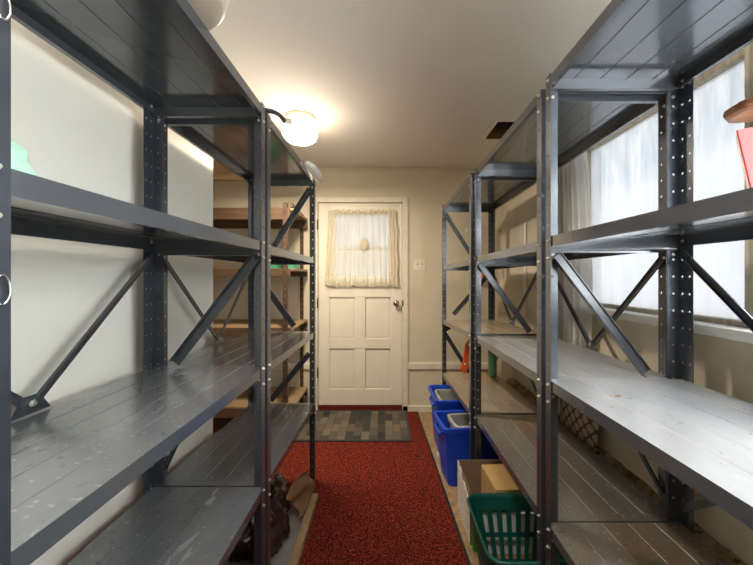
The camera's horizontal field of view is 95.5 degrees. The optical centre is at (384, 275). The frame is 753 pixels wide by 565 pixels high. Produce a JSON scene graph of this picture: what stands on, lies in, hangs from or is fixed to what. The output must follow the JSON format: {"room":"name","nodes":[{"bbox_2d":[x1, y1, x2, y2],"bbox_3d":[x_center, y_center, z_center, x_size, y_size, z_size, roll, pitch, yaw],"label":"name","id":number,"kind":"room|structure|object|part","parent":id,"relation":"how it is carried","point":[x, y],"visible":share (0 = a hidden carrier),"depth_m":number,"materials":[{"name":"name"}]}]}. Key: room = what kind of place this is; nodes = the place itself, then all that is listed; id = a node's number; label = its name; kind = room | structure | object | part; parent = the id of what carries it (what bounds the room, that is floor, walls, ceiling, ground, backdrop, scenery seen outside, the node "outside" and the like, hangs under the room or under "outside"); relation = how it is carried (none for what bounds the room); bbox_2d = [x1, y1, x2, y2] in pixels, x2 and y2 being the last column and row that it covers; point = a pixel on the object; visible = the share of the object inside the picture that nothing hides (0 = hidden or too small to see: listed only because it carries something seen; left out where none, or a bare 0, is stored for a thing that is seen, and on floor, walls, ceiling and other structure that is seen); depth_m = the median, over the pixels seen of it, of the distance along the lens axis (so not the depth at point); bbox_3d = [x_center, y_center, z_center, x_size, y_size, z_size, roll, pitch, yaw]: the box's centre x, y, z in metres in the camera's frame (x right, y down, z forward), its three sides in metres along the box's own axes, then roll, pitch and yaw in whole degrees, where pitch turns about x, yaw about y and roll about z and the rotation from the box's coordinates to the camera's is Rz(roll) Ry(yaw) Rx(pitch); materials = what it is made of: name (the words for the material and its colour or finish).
{"room":"storage room","nodes":[
{"label":"storage room","id":0,"kind":"room"},
{"bbox_2d":[11,18,212,564],"bbox_3d":[-0.973,0.142,-0.245,0.025,2.476,4.310,0,0,0],"label":"wall","id":1,"kind":"structure","parent":0,"point":[75,129],"depth_m":1.09,"materials":[{"name":"white paint"}]},
{"bbox_2d":[213,168,490,404],"bbox_3d":[-0.500,0.142,3.532,3.600,2.476,0.120,0,0,0],"label":"wall","id":2,"kind":"structure","parent":0,"point":[427,189],"depth_m":3.47,"materials":[{"name":"beige paint"}]},
{"bbox_2d":[274,363,309,368],"bbox_3d":[-1.462,0.912,3.463,1.456,0.064,0.018,0,0,0],"label":"trim","id":3,"kind":"structure","parent":2,"relation":"attached to","point":[290,365],"depth_m":3.45,"materials":[{"name":"paint"}]},
{"bbox_2d":[318,405,401,409],"bbox_3d":[-0.252,1.347,3.531,0.854,0.066,0.122,0,0,0],"label":"threshold","id":4,"kind":"object","parent":2,"relation":"attached to","point":[320,407],"depth_m":3.47,"materials":[{"name":"red wood"}]},
{"bbox_2d":[312,197,408,411],"bbox_3d":[-0.246,0.289,3.473,0.979,2.182,0.138,0,0,0],"label":"door","id":5,"kind":"structure","parent":2,"relation":"in","point":[364,331],"depth_m":3.47,"materials":[{"name":"paint"}]},
{"bbox_3d":[-0.436,0.426,3.494,0.267,0.425,0.020,0,0,0],"label":"panel","id":6,"kind":"part","parent":5,"relation":"part of","materials":[{"name":"paint"}]},
{"bbox_3d":[-0.436,0.942,3.494,0.267,0.418,0.020,0,0,0],"label":"panel","id":7,"kind":"part","parent":5,"relation":"part of","materials":[{"name":"paint"}]},
{"bbox_2d":[325,209,398,286],"bbox_3d":[-0.234,-0.279,3.438,0.745,0.785,0.032,0,0,0],"label":"lace curtain","id":8,"kind":"object","parent":5,"relation":"hanging from","point":[361,250],"visible":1,"depth_m":3.44,"materials":[{"name":"white fabric"}]},
{"bbox_3d":[-0.072,0.426,3.494,0.264,0.425,0.020,0,0,0],"label":"panel","id":9,"kind":"part","parent":5,"relation":"part of","materials":[{"name":"paint"}]},
{"bbox_3d":[-0.072,0.942,3.494,0.264,0.418,0.020,0,0,0],"label":"panel","id":10,"kind":"part","parent":5,"relation":"part of","materials":[{"name":"paint"}]},
{"bbox_2d":[402,405,431,412],"bbox_3d":[0.645,1.346,3.462,0.940,0.068,0.020,0,0,0],"label":"baseboard","id":11,"kind":"structure","parent":2,"relation":"attached to","point":[411,408],"depth_m":3.45,"materials":[{"name":"paint"}]},
{"bbox_2d":[414,259,425,269],"bbox_3d":[0.351,-0.114,3.463,0.120,0.114,0.018,0,0,0],"label":"light switch","id":12,"kind":"object","parent":2,"relation":"attached to","point":[419,264],"visible":1,"depth_m":3.47,"materials":[{"name":"paint"}]},
{"bbox_2d":[408,363,487,368],"bbox_3d":[0.672,0.912,3.463,0.885,0.064,0.018,0,0,0],"label":"trim","id":13,"kind":"structure","parent":2,"relation":"attached to","point":[410,365],"depth_m":3.45,"materials":[{"name":"paint"}]},
{"bbox_2d":[213,413,564,564],"bbox_3d":[-0.525,1.410,0.636,3.550,0.060,6.072,0,0,0],"label":"floor","id":14,"kind":"structure","parent":0,"point":[426,418],"depth_m":2.24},
{"bbox_2d":[278,411,470,564],"bbox_3d":[-0.260,1.372,0.534,1.391,0.014,5.869,0,0,0],"label":"carpet runner","id":15,"kind":"object","parent":14,"relation":"on","point":[379,503],"visible":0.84,"depth_m":2.02,"materials":[{"name":"red carpet"}]},
{"bbox_2d":[0,0,264,564],"bbox_3d":[-0.680,0.353,0.861,0.441,2.028,0.941,0,0,0],"label":"metal shelving unit","id":16,"kind":"object","parent":15,"relation":"on","point":[60,463],"visible":1,"depth_m":0.93,"materials":[{"name":"metal"}]},
{"bbox_3d":[-0.487,0.353,0.408,0.041,2.028,0.037,0,0,0],"label":"post","id":17,"kind":"part","parent":16,"relation":"part of","materials":[{"name":"metal"}]},
{"bbox_2d":[0,274,11,305],"bbox_3d":[-0.463,0.017,0.415,0.003,0.039,0.016,0,0,0],"label":"wire hook","id":18,"kind":"object","parent":16,"relation":"attached to","point":[3,275],"visible":1,"depth_m":0.42,"materials":[{"name":"metal"}]},
{"bbox_2d":[0,0,11,20],"bbox_3d":[-0.463,-0.329,0.415,0.003,0.039,0.016,0,0,0],"label":"wire hook","id":19,"kind":"object","parent":16,"relation":"attached to","point":[7,18],"visible":1,"depth_m":0.42,"materials":[{"name":"metal"}]},
{"bbox_2d":[11,140,35,175],"bbox_3d":[-0.789,-0.216,0.637,0.185,0.159,0.177,0,0,15],"label":"cloth","id":20,"kind":"object","parent":16,"relation":"on","point":[19,155],"visible":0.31,"depth_m":0.67,"materials":[{"name":"green fabric"}]},
{"bbox_3d":[-0.890,0.323,0.861,0.002,0.046,0.100,0,0,0],"label":"gusset plate","id":21,"kind":"part","parent":16,"relation":"part of","materials":[{"name":"metal"}]},
{"bbox_3d":[-0.684,0.371,0.861,0.427,0.047,0.928,0,0,0],"label":"shelf","id":22,"kind":"part","parent":16,"relation":"part of","materials":[{"name":"metal"}]},
{"bbox_3d":[-0.684,-0.113,0.861,0.427,0.046,0.928,0,0,0],"label":"shelf","id":23,"kind":"part","parent":16,"relation":"part of","materials":[{"name":"metal"}]},
{"bbox_3d":[-0.684,-0.633,0.861,0.427,0.044,0.928,0,0,0],"label":"shelf","id":24,"kind":"part","parent":16,"relation":"part of","materials":[{"name":"metal"}]},
{"bbox_3d":[-0.880,0.353,1.303,0.041,2.028,0.056,0,0,0],"label":"post","id":25,"kind":"part","parent":16,"relation":"part of","materials":[{"name":"metal"}]},
{"bbox_3d":[-0.684,0.833,0.861,0.427,0.056,0.928,0,0,0],"label":"shelf","id":26,"kind":"part","parent":16,"relation":"part of","materials":[{"name":"metal"}]},
{"bbox_2d":[187,0,228,29],"bbox_3d":[-0.520,-0.739,0.800,0.316,0.165,0.316,0,0,0],"label":"bowl","id":27,"kind":"object","parent":16,"relation":"on","point":[211,13],"visible":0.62,"depth_m":0.85,"materials":[{"name":"ceramic"}]},
{"bbox_3d":[-0.487,0.353,1.312,0.041,2.028,0.037,0,0,0],"label":"post","id":28,"kind":"part","parent":16,"relation":"part of","materials":[{"name":"metal"}]},
{"bbox_2d":[158,112,315,564],"bbox_3d":[-0.681,0.358,1.820,0.443,2.018,0.973,0,0,0],"label":"metal shelving unit","id":29,"kind":"object","parent":15,"relation":"on","point":[226,459],"visible":0.53,"depth_m":1.64,"materials":[{"name":"metal"}]},
{"bbox_3d":[-0.891,0.358,1.387,0.019,2.018,0.056,0,0,0],"label":"post","id":30,"kind":"part","parent":29,"relation":"part of","materials":[{"name":"metal"}]},
{"bbox_3d":[-0.890,0.337,1.833,0.002,0.046,0.100,0,0,0],"label":"gusset plate","id":31,"kind":"part","parent":29,"relation":"part of","materials":[{"name":"metal"}]},
{"bbox_3d":[-0.684,0.858,1.817,0.427,0.080,0.966,0,0,0],"label":"shelf","id":32,"kind":"part","parent":29,"relation":"part of","materials":[{"name":"metal"}]},
{"bbox_3d":[-0.684,0.385,1.817,0.427,0.060,0.966,0,0,0],"label":"shelf","id":33,"kind":"part","parent":29,"relation":"part of","materials":[{"name":"metal"}]},
{"bbox_3d":[-0.684,-0.101,1.817,0.427,0.050,0.966,0,0,0],"label":"shelf","id":34,"kind":"part","parent":29,"relation":"part of","materials":[{"name":"metal"}]},
{"bbox_3d":[-0.684,-0.625,1.817,0.427,0.046,0.966,0,0,0],"label":"shelf","id":35,"kind":"part","parent":29,"relation":"part of","materials":[{"name":"metal"}]},
{"bbox_3d":[-0.880,0.358,2.278,0.041,2.018,0.056,0,0,0],"label":"post","id":36,"kind":"part","parent":29,"relation":"part of","materials":[{"name":"metal"}]},
{"bbox_3d":[-0.487,0.358,1.377,0.041,2.018,0.037,0,0,0],"label":"post","id":37,"kind":"part","parent":29,"relation":"part of","materials":[{"name":"metal"}]},
{"bbox_2d":[265,108,291,124],"bbox_3d":[-0.457,-0.682,1.453,0.039,0.054,0.185,0,0,13],"label":"strap","id":38,"kind":"object","parent":29,"relation":"on","point":[282,118],"visible":0.96,"depth_m":1.47,"materials":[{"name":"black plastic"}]},
{"bbox_3d":[-0.487,0.358,2.288,0.041,2.018,0.037,0,0,0],"label":"post","id":39,"kind":"part","parent":29,"relation":"part of","materials":[{"name":"metal"}]},
{"bbox_2d":[306,161,322,182],"bbox_3d":[-0.444,-0.660,2.162,0.048,0.067,0.286,0,0,3],"label":"roll","id":40,"kind":"object","parent":29,"relation":"on","point":[311,166],"visible":1,"depth_m":2.14,"materials":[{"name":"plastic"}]},
{"bbox_2d":[213,202,307,417],"bbox_3d":[-1.387,0.371,3.150,1.225,1.992,0.582,0,0,0],"label":"wooden shelf unit","id":41,"kind":"object","parent":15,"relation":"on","point":[223,218],"visible":0.33,"depth_m":2.91,"materials":[{"name":"brown wood"}]},
{"bbox_3d":[-1.377,1.151,3.149,1.205,0.079,0.562,0,0,0],"label":"shelf rail","id":42,"kind":"part","parent":41,"relation":"part of","materials":[{"name":"brown wood"}]},
{"bbox_3d":[-1.377,0.473,3.149,1.205,0.074,0.562,0,0,0],"label":"shelf rail","id":43,"kind":"part","parent":41,"relation":"part of","materials":[{"name":"brown wood"}]},
{"bbox_3d":[-1.377,-0.029,3.149,1.205,0.069,0.562,0,0,0],"label":"shelf rail","id":44,"kind":"part","parent":41,"relation":"part of","materials":[{"name":"brown wood"}]},
{"bbox_3d":[-1.377,-0.524,3.149,1.205,0.099,0.562,0,0,0],"label":"shelf rail","id":45,"kind":"part","parent":41,"relation":"part of","materials":[{"name":"brown wood"}]},
{"bbox_2d":[271,265,299,268],"bbox_3d":[-0.980,-0.106,3.147,0.350,0.080,0.207,0,0,0],"label":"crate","id":46,"kind":"object","parent":41,"relation":"on","point":[272,266],"visible":0.17,"depth_m":3.05,"materials":[{"name":"plastic"}]},
{"bbox_3d":[-0.837,0.374,2.877,0.036,1.985,0.036,0,0,0],"label":"post","id":47,"kind":"part","parent":41,"relation":"part of","materials":[{"name":"brown wood"}]},
{"bbox_3d":[-0.795,-0.578,3.160,0.020,0.095,0.520,0,0,0],"label":"rail","id":48,"kind":"part","parent":41,"relation":"part of","materials":[{"name":"brown wood"}]},
{"bbox_3d":[-0.837,0.374,3.423,0.036,1.985,0.036,0,0,0],"label":"post","id":49,"kind":"part","parent":41,"relation":"part of","materials":[{"name":"brown wood"}]},
{"bbox_2d":[225,493,317,564],"bbox_3d":[-0.640,1.349,1.768,0.464,0.034,0.665,0,0,0],"label":"tray","id":50,"kind":"object","parent":15,"relation":"on","point":[290,553],"visible":0.38,"depth_m":1.75,"materials":[{"name":"brown wood"}]},
{"bbox_2d":[228,472,290,562],"bbox_3d":[-0.660,1.209,1.767,0.335,0.291,0.435,0,0,-11],"label":"garbage bag","id":51,"kind":"object","parent":50,"relation":"on","point":[280,507],"visible":0.46,"depth_m":1.66,"materials":[{"name":"brown plastic"}]},
{"bbox_2d":[286,470,314,518],"bbox_3d":[-0.472,1.231,1.933,0.062,0.178,0.323,0,0,12],"label":"kraft paper","id":52,"kind":"object","parent":50,"relation":"on","point":[301,489],"visible":1,"depth_m":1.94,"materials":[{"name":"brown paper"}]},
{"bbox_2d":[295,410,411,441],"bbox_3d":[-0.270,1.363,3.143,0.980,0.010,0.645,0,0,0],"label":"door mat","id":53,"kind":"object","parent":15,"relation":"on","point":[331,425],"visible":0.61,"depth_m":3.09,"materials":[{"name":"fabric"}]},
{"bbox_2d":[428,385,464,453],"bbox_3d":[0.585,1.162,2.782,0.437,0.437,0.391,0,0,-2],"label":"recycling bin","id":54,"kind":"object","parent":14,"relation":"on","point":[437,405],"visible":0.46,"depth_m":2.67,"materials":[{"name":"blue plastic"}]},
{"bbox_2d":[434,389,457,399],"bbox_3d":[0.593,1.168,2.783,0.341,0.402,0.301,0,0,-2],"label":"plastic tub","id":55,"kind":"object","parent":54,"relation":"in","point":[441,394],"visible":0.16,"depth_m":2.91,"materials":[{"name":"grey plastic"}]},
{"bbox_2d":[434,410,498,485],"bbox_3d":[0.567,1.182,2.364,0.432,0.397,0.306,0,0,-6],"label":"recycling bin","id":56,"kind":"object","parent":14,"relation":"on","point":[453,442],"visible":0.57,"depth_m":2.24,"materials":[{"name":"blue plastic"}]},
{"bbox_3d":[0.368,1.049,2.354,0.034,0.029,0.173,0,0,-6],"label":"handle","id":57,"kind":"part","parent":56,"relation":"part of","materials":[{"name":"blue plastic"}]},
{"bbox_2d":[447,413,468,427],"bbox_3d":[0.593,1.181,2.370,0.281,0.377,0.226,0,0,-6],"label":"plastic tub","id":58,"kind":"object","parent":56,"relation":"in","point":[456,420],"visible":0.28,"depth_m":2.46,"materials":[{"name":"grey plastic"}]},
{"bbox_2d":[441,173,536,459],"bbox_3d":[0.748,0.367,2.594,0.468,2.025,0.930,0,0,-2],"label":"metal shelving unit","id":59,"kind":"object","parent":14,"relation":"on","point":[497,397],"visible":0.52,"depth_m":2.45,"materials":[{"name":"metal"}]},
{"bbox_3d":[0.527,0.373,3.033,0.041,2.012,0.037,0,0,-2],"label":"post","id":60,"kind":"part","parent":59,"relation":"part of","materials":[{"name":"metal"}]},
{"bbox_2d":[460,339,473,372],"bbox_3d":[0.727,0.699,3.007,0.138,0.308,0.021,0,0,0],"label":"tool","id":61,"kind":"object","parent":59,"relation":"on","point":[465,364],"visible":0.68,"depth_m":3.00,"materials":[{"name":"orange plastic"}]},
{"bbox_3d":[0.556,0.373,2.158,0.041,2.012,0.037,0,0,-2],"label":"post","id":62,"kind":"part","parent":59,"relation":"part of","materials":[{"name":"metal"}]},
{"bbox_3d":[0.752,0.877,2.590,0.454,0.045,0.923,0,0,-2],"label":"shelf","id":63,"kind":"part","parent":59,"relation":"part of","materials":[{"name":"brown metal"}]},
{"bbox_3d":[0.752,0.396,2.590,0.454,0.073,0.923,0,0,-2],"label":"shelf","id":64,"kind":"part","parent":59,"relation":"part of","materials":[{"name":"beige wood"}]},
{"bbox_3d":[0.752,-0.076,2.590,0.454,0.058,0.923,0,0,-2],"label":"shelf","id":65,"kind":"part","parent":59,"relation":"part of","materials":[{"name":"metal"}]},
{"bbox_3d":[0.752,-0.607,2.590,0.454,0.078,0.923,0,0,-2],"label":"shelf","id":66,"kind":"part","parent":59,"relation":"part of","materials":[{"name":"metal"}]},
{"bbox_3d":[0.947,0.373,3.037,0.041,2.012,0.056,0,0,-2],"label":"post","id":67,"kind":"part","parent":59,"relation":"part of","materials":[{"name":"metal"}]},
{"bbox_2d":[488,352,496,377],"bbox_3d":[0.912,0.722,2.900,0.068,0.264,0.068,0,0,0],"label":"bottle","id":68,"kind":"object","parent":59,"relation":"on","point":[492,360],"visible":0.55,"depth_m":2.87,"materials":[{"name":"plastic"}]},
{"bbox_2d":[472,510,505,550],"bbox_3d":[0.530,1.250,1.717,0.180,0.255,0.010,0,0,0],"label":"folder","id":69,"kind":"object","parent":14,"relation":"on","point":[474,548],"visible":0.21,"depth_m":1.71,"materials":[{"name":"green plastic"}]},
{"bbox_2d":[457,460,534,544],"bbox_3d":[0.619,1.239,1.900,0.372,0.280,0.290,0,0,0],"label":"cardboard box","id":70,"kind":"object","parent":14,"relation":"on","point":[468,471],"visible":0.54,"depth_m":2.02,"materials":[{"name":"white cardboard"}]},
{"bbox_2d":[481,464,521,492],"bbox_3d":[0.670,1.236,1.880,0.210,0.275,0.240,0,0,-2],"label":"carton","id":71,"kind":"object","parent":70,"relation":"in","point":[495,478],"visible":0.29,"depth_m":1.87,"materials":[{"name":"brown cardboard"}]},
{"bbox_2d":[483,512,533,553],"bbox_3d":[0.600,1.278,1.701,0.280,0.200,0.012,0,0,0],"label":"pack","id":72,"kind":"object","parent":14,"relation":"on","point":[494,514],"visible":0.36,"depth_m":1.70},
{"bbox_2d":[466,493,567,564],"bbox_3d":[0.600,1.222,1.475,0.425,0.314,0.415,0,0,0],"label":"laundry basket","id":73,"kind":"object","parent":14,"relation":"on","point":[476,502],"visible":0.64,"depth_m":1.65,"materials":[{"name":"green plastic"}]},
{"bbox_2d":[474,89,666,564],"bbox_3d":[0.781,0.357,1.650,0.468,2.045,0.935,0,0,0],"label":"metal shelving unit","id":74,"kind":"object","parent":14,"relation":"on","point":[590,489],"visible":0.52,"depth_m":1.41,"materials":[{"name":"metal"}]},
{"bbox_3d":[0.575,0.358,2.099,0.041,2.042,0.037,0,0,0],"label":"post","id":75,"kind":"part","parent":74,"relation":"part of","materials":[{"name":"metal"}]},
{"bbox_3d":[0.575,0.358,1.230,0.041,2.042,0.037,0,0,0],"label":"post","id":76,"kind":"part","parent":74,"relation":"part of","materials":[{"name":"metal"}]},
{"bbox_3d":[0.784,-0.101,1.647,0.454,0.051,0.928,0,0,0],"label":"shelf","id":77,"kind":"part","parent":74,"relation":"part of","materials":[{"name":"metal"}]},
{"bbox_3d":[0.784,0.873,1.647,0.454,0.050,0.928,0,0,0],"label":"shelf","id":78,"kind":"part","parent":74,"relation":"part of","materials":[{"name":"metal"}]},
{"bbox_3d":[0.784,0.385,1.647,0.454,0.054,0.928,0,0,0],"label":"shelf","id":79,"kind":"part","parent":74,"relation":"part of","materials":[{"name":"grey metal"}]},
{"bbox_3d":[0.784,-0.639,1.647,0.454,0.052,0.928,0,0,0],"label":"shelf","id":80,"kind":"part","parent":74,"relation":"part of","materials":[{"name":"metal"}]},
{"bbox_3d":[1.004,0.337,1.665,0.002,0.046,0.100,0,0,0],"label":"gusset plate","id":81,"kind":"part","parent":74,"relation":"part of","materials":[{"name":"metal"}]},
{"bbox_3d":[1.006,0.358,1.240,0.019,2.042,0.056,0,0,0],"label":"post","id":82,"kind":"part","parent":74,"relation":"part of","materials":[{"name":"metal"}]},
{"bbox_2d":[546,0,752,564],"bbox_3d":[0.781,0.349,0.722,0.468,2.060,0.916,0,0,0],"label":"metal shelving unit","id":83,"kind":"object","parent":14,"relation":"on","point":[702,437],"visible":1,"depth_m":1.03,"materials":[{"name":"metal"}]},
{"bbox_3d":[0.575,0.349,1.161,0.041,2.060,0.037,0,0,0],"label":"post","id":84,"kind":"part","parent":83,"relation":"part of","materials":[{"name":"metal"}]},
{"bbox_3d":[0.784,0.866,0.722,0.454,0.045,0.903,0,0,0],"label":"shelf","id":85,"kind":"part","parent":83,"relation":"part of","materials":[{"name":"wood"}]},
{"bbox_3d":[0.784,0.372,0.722,0.454,0.046,0.903,0,0,0],"label":"shelf","id":86,"kind":"part","parent":83,"relation":"part of","materials":[{"name":"grey metal"}]},
{"bbox_3d":[0.784,-0.113,0.722,0.454,0.043,0.903,0,0,0],"label":"shelf","id":87,"kind":"part","parent":83,"relation":"part of","materials":[{"name":"metal"}]},
{"bbox_3d":[0.784,-0.656,0.722,0.454,0.043,0.903,0,0,0],"label":"shelf","id":88,"kind":"part","parent":83,"relation":"part of","materials":[{"name":"metal"}]},
{"bbox_3d":[0.995,0.349,1.152,0.041,2.060,0.056,0,0,0],"label":"post","id":89,"kind":"part","parent":83,"relation":"part of","materials":[{"name":"metal"}]},
{"bbox_2d":[735,127,752,188],"bbox_3d":[0.915,-0.253,0.789,0.185,0.235,0.042,0,0,0],"label":"folder","id":90,"kind":"object","parent":83,"relation":"on","point":[744,137],"visible":1,"depth_m":0.79,"materials":[{"name":"red paper"}]},
{"bbox_2d":[209,0,611,167],"bbox_3d":[-0.475,-1.116,0.636,3.650,0.040,6.072,0,0,0],"label":"ceiling","id":91,"kind":"structure","parent":0,"point":[384,83],"depth_m":1.77,"materials":[{"name":"paint"}]},
{"bbox_2d":[282,110,317,145],"bbox_3d":[-0.586,-1.007,2.360,0.238,0.176,0.238,0,0,0],"label":"ceiling light","id":92,"kind":"object","parent":91,"relation":"attached to","point":[302,131],"visible":0.9,"depth_m":2.29,"materials":[{"name":"white glass"}]},
{"bbox_3d":[-0.586,-1.079,2.360,0.210,0.031,0.210,0,0,0],"label":"ceiling plate","id":93,"kind":"part","parent":92,"relation":"part of","materials":[{"name":"beige ceramic"}]},
{"bbox_2d":[482,121,513,140],"bbox_3d":[0.907,-1.195,2.583,0.261,0.222,0.341,0,0,0],"label":"ceiling vent","id":94,"kind":"object","parent":91,"relation":"in","point":[497,130],"visible":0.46,"depth_m":2.70,"materials":[{"name":"brown metal"}]},
{"bbox_2d":[495,183,752,564],"bbox_3d":[1.190,0.142,0.536,0.140,2.476,5.872,0,0,0],"label":"wall","id":95,"kind":"structure","parent":0,"point":[725,366],"depth_m":1.52,"materials":[{"name":"beige paint"}]},
{"bbox_2d":[524,223,526,317],"bbox_3d":[1.108,-0.045,2.700,0.018,0.750,0.018,0,0,0],"label":"conduit","id":96,"kind":"object","parent":95,"relation":"attached to","point":[525,224],"visible":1,"depth_m":2.69,"materials":[{"name":"white plastic"}]},
{"bbox_2d":[505,378,746,564],"bbox_3d":[1.073,1.126,0.300,0.100,0.509,5.400,0,0,0],"label":"ledge","id":97,"kind":"object","parent":95,"relation":"attached to","point":[725,553],"visible":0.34,"depth_m":1.47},
{"bbox_2d":[560,398,598,450],"bbox_3d":[1.071,0.728,1.900,0.070,0.330,0.378,0,0,6],"label":"patterned cushion","id":98,"kind":"object","parent":97,"relation":"on","point":[583,427],"visible":0.49,"depth_m":1.84,"materials":[{"name":"brown fabric"}]},
{"bbox_2d":[587,43,752,343],"bbox_3d":[1.167,-0.276,0.670,0.183,0.949,2.640,0,0,0],"label":"window","id":99,"kind":"structure","parent":95,"relation":"in","point":[623,167],"depth_m":1.28,"materials":[{"name":"glass"}]},
{"bbox_2d":[558,151,592,347],"bbox_3d":[1.068,-0.155,2.033,0.070,1.211,0.493,0,0,4],"label":"drape","id":100,"kind":"object","parent":99,"relation":"hanging from","point":[574,209],"visible":0.38,"depth_m":1.91,"materials":[{"name":"white fabric"}]},
{"bbox_3d":[1.167,0.182,0.655,0.183,0.034,2.610,0,0,0],"label":"sill","id":101,"kind":"part","parent":99,"relation":"part of","materials":[{"name":"paint"}]},
{"bbox_2d":[723,97,752,122],"bbox_3d":[1.060,-0.475,0.965,0.147,0.034,0.147,0,0,11],"label":"wooden plate","id":102,"kind":"object","parent":99,"relation":"attached to","point":[742,112],"visible":1,"depth_m":0.97,"materials":[{"name":"brown wood"}]},
{"bbox_3d":[-1.642,0.142,2.311,1.315,2.476,2.322,0,0,0],"label":"wall","id":103,"kind":"structure","parent":0,"visible":0},
{"bbox_2d":[213,160,303,180],"bbox_3d":[-1.455,-0.930,3.020,1.470,0.171,0.040,0,0,0],"label":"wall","id":104,"kind":"structure","parent":103,"relation":"attached to","point":[220,173],"depth_m":3.00,"materials":[{"name":"paint"}]}
]}

